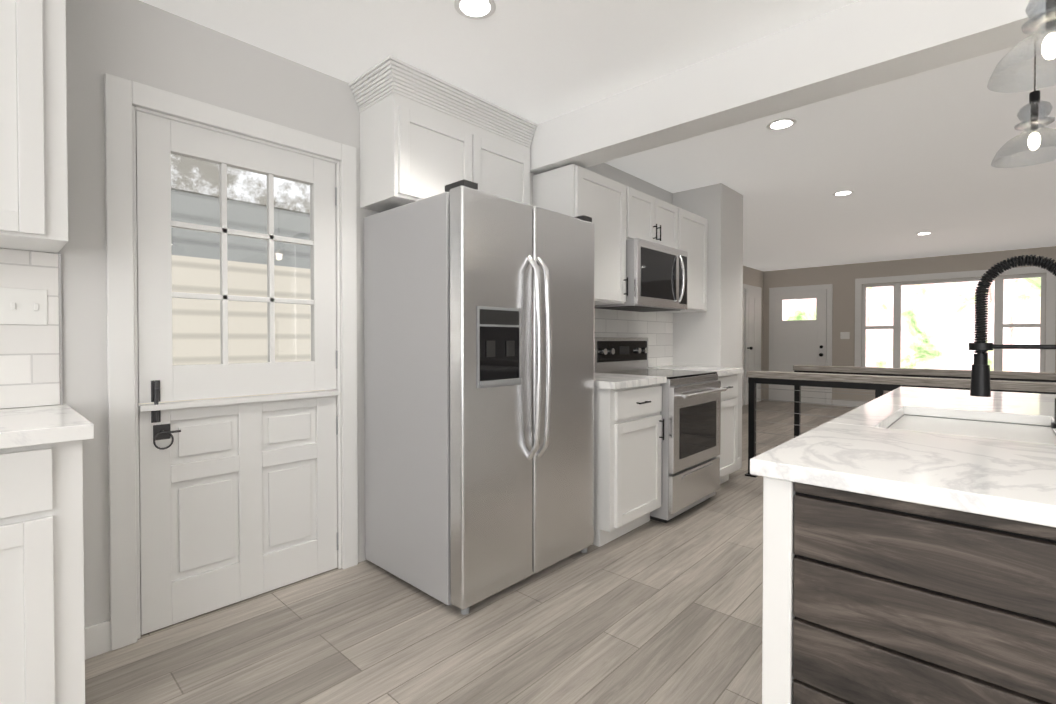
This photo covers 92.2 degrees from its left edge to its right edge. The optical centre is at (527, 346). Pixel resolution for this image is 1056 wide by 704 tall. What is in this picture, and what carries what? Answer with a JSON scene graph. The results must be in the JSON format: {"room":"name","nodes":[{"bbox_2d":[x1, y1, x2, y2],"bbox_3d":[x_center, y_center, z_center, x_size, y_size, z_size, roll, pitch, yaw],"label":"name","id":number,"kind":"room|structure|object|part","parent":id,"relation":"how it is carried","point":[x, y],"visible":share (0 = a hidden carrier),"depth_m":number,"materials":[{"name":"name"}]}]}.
{"room":"kitchen","nodes":[
{"label":"kitchen","id":0,"kind":"room"},
{"bbox_2d":[0,0,380,627],"bbox_3d":[-1.998,-0.089,1.495,0.144,2.440,5.083,1,1,43],"label":"wall","id":1,"kind":"structure","parent":0,"point":[141,42],"depth_m":1.87,"materials":[{"name":"white paint"}]},
{"bbox_2d":[0,288,47,324],"bbox_3d":[-1.704,-0.132,1.681,0.012,0.120,0.166,1,1,43],"label":"switch plate","id":2,"kind":"object","parent":1,"relation":"attached to","point":[18,306],"visible":1,"depth_m":1.70,"materials":[{"name":"white plastic"}]},
{"bbox_2d":[0,248,62,407],"bbox_3d":[-2.432,-0.048,0.911,0.012,0.524,2.360,1,1,43],"label":"backsplash","id":3,"kind":"structure","parent":1,"relation":"attached to","point":[30,365],"depth_m":1.72,"materials":[{"name":"tile"}]},
{"bbox_2d":[0,0,67,252],"bbox_3d":[-1.698,-0.804,1.454,0.336,0.970,0.535,1,1,43],"label":"upper cabinet","id":4,"kind":"object","parent":1,"relation":"attached to","point":[33,157],"visible":1,"depth_m":1.48,"materials":[{"name":"white wood"}]},
{"bbox_2d":[104,73,357,650],"bbox_3d":[-1.262,0.061,2.276,0.166,2.120,0.986,1,1,43],"label":"door frame","id":5,"kind":"structure","parent":1,"relation":"attached to","point":[122,96],"depth_m":1.92,"materials":[{"name":"white wood"}]},
{"bbox_2d":[135,111,338,634],"bbox_3d":[-1.222,0.104,2.247,0.084,2.021,0.805,1,1,43],"label":"door","id":6,"kind":"structure","parent":1,"relation":"in","point":[237,499],"depth_m":2.18,"materials":[{"name":"painted wood"},{"name":"glass"},{"name":"black metal"}]},
{"bbox_2d":[348,55,537,211],"bbox_3d":[-0.422,-1.017,2.797,0.379,0.611,1.006,1,1,43],"label":"upper cabinet","id":7,"kind":"object","parent":1,"relation":"attached to","point":[423,134],"visible":0.81,"depth_m":2.55,"materials":[{"name":"white wood"}]},
{"bbox_2d":[85,400,856,703],"bbox_3d":[2.341,1.142,2.936,6.312,0.060,13.068,1,1,43],"label":"floor","id":8,"kind":"structure","parent":0,"point":[651,611],"depth_m":1.98,"materials":[{"name":"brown wood"}]},
{"bbox_2d":[0,440,84,703],"bbox_3d":[-1.734,0.694,1.243,0.596,0.880,0.925,1,1,43],"label":"base cabinet","id":9,"kind":"object","parent":8,"relation":"on","point":[42,644],"depth_m":1.32,"materials":[{"name":"painted wood"},{"name":"black metal"}]},
{"bbox_2d":[0,404,93,451],"bbox_3d":[-2.204,0.239,0.712,0.620,0.040,2.372,1,1,43],"label":"countertop","id":10,"kind":"structure","parent":9,"relation":"on","point":[30,427],"depth_m":1.36,"materials":[{"name":"white stone"}]},
{"bbox_2d":[364,185,593,609],"bbox_3d":[-0.237,0.213,2.675,0.776,1.755,0.931,1,1,43],"label":"fridge","id":11,"kind":"object","parent":8,"relation":"on","point":[407,370],"depth_m":2.32,"materials":[{"name":"grey metal"}]},
{"bbox_2d":[445,179,591,614],"bbox_3d":[-0.193,0.213,2.634,0.809,1.805,0.893,1,1,43],"label":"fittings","id":12,"kind":"object","parent":11,"relation":"attached to","point":[498,346],"visible":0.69,"depth_m":2.27,"materials":[{"name":"grey metal"}]},
{"bbox_3d":[0.015,0.211,2.441,0.089,1.745,0.928,1,1,43],"label":"fridge door","id":13,"kind":"part","parent":11,"relation":"part of","materials":[{"name":"silver metal"}]},
{"bbox_2d":[593,373,666,546],"bbox_3d":[0.436,0.648,3.138,0.627,0.922,0.574,1,1,43],"label":"base cabinet","id":14,"kind":"object","parent":8,"relation":"on","point":[628,421],"visible":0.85,"depth_m":2.87,"materials":[{"name":"painted wood"},{"name":"black metal"}]},
{"bbox_2d":[594,337,726,522],"bbox_3d":[0.916,0.521,3.583,0.721,1.165,0.727,1,1,43],"label":"range","id":15,"kind":"object","parent":8,"relation":"on","point":[690,412],"visible":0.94,"depth_m":3.37,"materials":[{"name":"grey metal"}]},
{"bbox_2d":[648,365,742,483],"bbox_3d":[1.317,0.636,4.089,0.627,0.922,0.549,1,1,43],"label":"base cabinet","id":16,"kind":"object","parent":8,"relation":"on","point":[728,379],"visible":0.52,"depth_m":3.96,"materials":[{"name":"white wood"}]},
{"bbox_2d":[745,370,1055,477],"bbox_3d":[3.176,0.667,3.102,3.585,0.885,0.152,1,1,43],"label":"railing","id":17,"kind":"object","parent":8,"relation":"on","point":[879,385],"visible":0.56,"depth_m":3.76,"materials":[{"name":"brown wood"}]},
{"bbox_2d":[762,479,1055,703],"bbox_3d":[1.467,0.686,1.358,0.967,0.892,1.973,1,1,43],"label":"kitchen island","id":18,"kind":"object","parent":8,"relation":"on","point":[909,545],"depth_m":0.82,"materials":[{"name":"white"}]},
{"bbox_2d":[750,387,1055,530],"bbox_3d":[1.475,0.223,1.354,1.016,0.030,2.014,1,1,43],"label":"island countertop","id":19,"kind":"structure","parent":18,"relation":"on","point":[854,452],"depth_m":0.95,"materials":[{"name":"white stone"}]},
{"bbox_2d":[886,411,1055,442],"bbox_3d":[1.214,0.332,1.403,0.370,0.214,0.593,1,1,43],"label":"sink","id":20,"kind":"object","parent":19,"relation":"in","point":[996,426],"depth_m":1.52,"materials":[{"name":"white ceramic"}]},
{"bbox_2d":[969,255,1055,428],"bbox_3d":[1.305,-0.016,1.338,0.218,0.445,0.091,1,1,43],"label":"faucet","id":21,"kind":"object","parent":19,"relation":"on","point":[980,374],"visible":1,"depth_m":1.37,"materials":[{"name":"black metal"}]},
{"bbox_2d":[793,365,1055,437],"bbox_3d":[4.067,0.655,4.064,3.585,0.885,0.152,1,1,43],"label":"railing","id":22,"kind":"object","parent":8,"relation":"on","point":[994,375],"visible":0.44,"depth_m":4.63,"materials":[{"name":"brown wood"}]},
{"bbox_2d":[139,0,1055,270],"bbox_3d":[2.341,-1.358,2.904,6.312,0.060,13.068,1,1,43],"label":"ceiling","id":23,"kind":"structure","parent":0,"point":[906,160],"depth_m":2.83,"materials":[{"name":"white paint"}]},
{"bbox_2d":[454,0,495,19],"bbox_3d":[-0.204,-1.312,1.963,0.164,0.006,0.162,1,1,43],"label":"recessed light","id":24,"kind":"object","parent":23,"relation":"in","point":[477,9],"visible":1,"depth_m":1.97,"materials":[{"name":"white"}]},
{"bbox_2d":[766,118,796,129],"bbox_3d":[1.516,-1.326,3.041,0.164,0.006,0.162,1,1,43],"label":"recessed light","id":25,"kind":"object","parent":23,"relation":"in","point":[781,124],"visible":1,"depth_m":3.04,"materials":[{"name":"white"}]},
{"bbox_2d":[530,0,1054,173],"bbox_3d":[1.903,-1.179,1.473,5.009,0.259,0.195,1,1,43],"label":"ceiling beam","id":26,"kind":"structure","parent":23,"relation":"attached to","point":[856,46],"depth_m":2.13,"materials":[{"name":"white paint"}]},
{"bbox_2d":[833,190,853,195],"bbox_3d":[2.775,-1.345,4.472,0.164,0.006,0.162,1,1,43],"label":"recessed light","id":27,"kind":"object","parent":23,"relation":"in","point":[843,193],"visible":1,"depth_m":4.47,"materials":[{"name":"white plastic"}]},
{"bbox_2d":[916,232,932,234],"bbox_3d":[4.813,-1.367,6.177,0.164,0.006,0.162,1,1,43],"label":"recessed light","id":28,"kind":"object","parent":23,"relation":"in","point":[923,233],"visible":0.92,"depth_m":6.16,"materials":[{"name":"white"}]},
{"bbox_2d":[987,0,1055,92],"bbox_3d":[1.379,-1.017,1.337,0.250,0.579,0.247,1,1,43],"label":"pendant lamp","id":29,"kind":"object","parent":23,"relation":"hanging from","point":[1047,47],"visible":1,"depth_m":1.34,"materials":[{"name":"clear glass"}]},
{"bbox_2d":[991,43,1055,167],"bbox_3d":[1.973,-1.025,1.978,0.250,0.579,0.247,1,1,43],"label":"pendant lamp","id":30,"kind":"object","parent":23,"relation":"hanging from","point":[1034,140],"visible":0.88,"depth_m":1.97,"materials":[{"name":"clear glass"}]},
{"bbox_2d":[530,163,671,366],"bbox_3d":[0.491,-0.121,3.970,0.434,2.440,1.931,1,1,43],"label":"wall","id":31,"kind":"structure","parent":0,"point":[621,176],"depth_m":3.94,"materials":[{"name":"white paint"}]},
{"bbox_2d":[533,164,627,304],"bbox_3d":[0.350,-0.665,3.219,0.367,0.777,0.547,1,1,43],"label":"upper cabinet","id":32,"kind":"object","parent":31,"relation":"attached to","point":[572,190],"visible":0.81,"depth_m":3.11,"materials":[{"name":"white wood"}]},
{"bbox_2d":[594,308,672,366],"bbox_3d":[0.651,-0.053,3.817,0.010,0.460,1.842,1,1,43],"label":"backsplash","id":33,"kind":"structure","parent":31,"relation":"attached to","point":[655,329],"depth_m":4.14,"materials":[{"name":"tile"}]},
{"bbox_2d":[626,186,677,248],"bbox_3d":[0.785,-0.884,3.687,0.367,0.352,0.723,1,1,43],"label":"upper cabinet","id":34,"kind":"object","parent":31,"relation":"attached to","point":[651,218],"visible":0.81,"depth_m":3.55,"materials":[{"name":"white wood"}]},
{"bbox_2d":[594,238,687,311],"bbox_3d":[0.821,-0.484,3.659,0.463,0.437,0.721,1,1,43],"label":"microwave","id":35,"kind":"object","parent":34,"relation":"attached to","point":[656,274],"visible":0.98,"depth_m":3.46,"materials":[{"name":"grey metal"}]},
{"bbox_2d":[656,207,707,312],"bbox_3d":[1.222,-0.677,4.161,0.367,0.777,0.549,1,1,43],"label":"upper cabinet","id":36,"kind":"object","parent":31,"relation":"attached to","point":[693,235],"visible":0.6,"depth_m":4.09,"materials":[{"name":"white wood"}]},
{"bbox_2d":[672,183,742,466],"bbox_3d":[1.124,-0.134,4.973,1.734,2.440,0.494,1,1,43],"label":"wall","id":37,"kind":"structure","parent":0,"point":[712,336],"depth_m":4.33,"materials":[{"name":"white paint"}]},
{"bbox_2d":[729,457,740,473],"bbox_3d":[1.723,1.044,4.349,0.012,0.100,0.485,1,1,43],"label":"baseboard","id":38,"kind":"structure","parent":37,"relation":"attached to","point":[739,459],"depth_m":4.49,"materials":[{"name":"white wood"}]},
{"bbox_2d":[743,266,763,398],"bbox_3d":[2.590,-0.170,7.727,0.145,2.440,5.674,1,1,43],"label":"wall","id":39,"kind":"structure","parent":0,"point":[753,277],"depth_m":9.47,"materials":[{"name":"beige paint"}]},
{"bbox_2d":[742,284,761,405],"bbox_3d":[4.041,-0.029,9.176,0.018,2.120,0.931,1,1,43],"label":"door frame","id":40,"kind":"structure","parent":39,"relation":"attached to","point":[751,287],"depth_m":8.87,"materials":[{"name":"white wood"}]},
{"bbox_2d":[744,289,760,404],"bbox_3d":[4.083,0.014,9.138,0.131,2.025,0.760,1,1,43],"label":"closet door","id":41,"kind":"structure","parent":39,"relation":"in","point":[752,357],"depth_m":9.09,"materials":[{"name":"white wood"}]},
{"bbox_2d":[763,246,1055,401],"bbox_3d":[6.784,-0.168,7.613,6.167,2.440,0.143,1,1,43],"label":"wall","id":42,"kind":"structure","parent":0,"point":[841,278],"depth_m":8.69,"materials":[{"name":"beige paint"}]},
{"bbox_2d":[773,289,826,404],"bbox_3d":[4.900,0.014,9.197,0.867,2.025,0.093,1,1,43],"label":"front door","id":43,"kind":"structure","parent":42,"relation":"in","point":[800,329],"depth_m":9.18,"materials":[{"name":"white wood"}]},
{"bbox_2d":[769,284,832,403],"bbox_3d":[4.926,-0.029,9.224,1.041,2.120,0.018,1,1,43],"label":"door frame","id":44,"kind":"structure","parent":42,"relation":"attached to","point":[829,287],"depth_m":9.08,"materials":[{"name":"white wood"}]},
{"bbox_2d":[840,332,849,338],"bbox_3d":[5.453,-0.183,8.742,0.135,0.120,0.007,1,1,43],"label":"switch plate","id":45,"kind":"object","parent":42,"relation":"attached to","point":[844,335],"visible":1,"depth_m":8.74,"materials":[{"name":"white plastic"}]},
{"bbox_2d":[832,400,867,406],"bbox_3d":[7.156,1.007,7.178,5.011,0.100,0.011,1,1,43],"label":"baseboard","id":46,"kind":"structure","parent":42,"relation":"attached to","point":[836,402],"depth_m":8.71,"materials":[{"name":"white wood"}]},
{"bbox_2d":[854,266,1055,372],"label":"living room window","id":47,"kind":"structure","parent":42,"relation":"in","point":[1048,310],"depth_m":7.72,"materials":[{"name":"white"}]},
{"label":"outside","id":48,"kind":"structure","parent":0,"visible":0},
{"bbox_2d":[138,154,323,404],"bbox_3d":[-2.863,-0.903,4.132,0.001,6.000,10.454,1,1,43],"label":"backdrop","id":49,"kind":"structure","parent":48,"point":[248,247],"depth_m":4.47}
]}

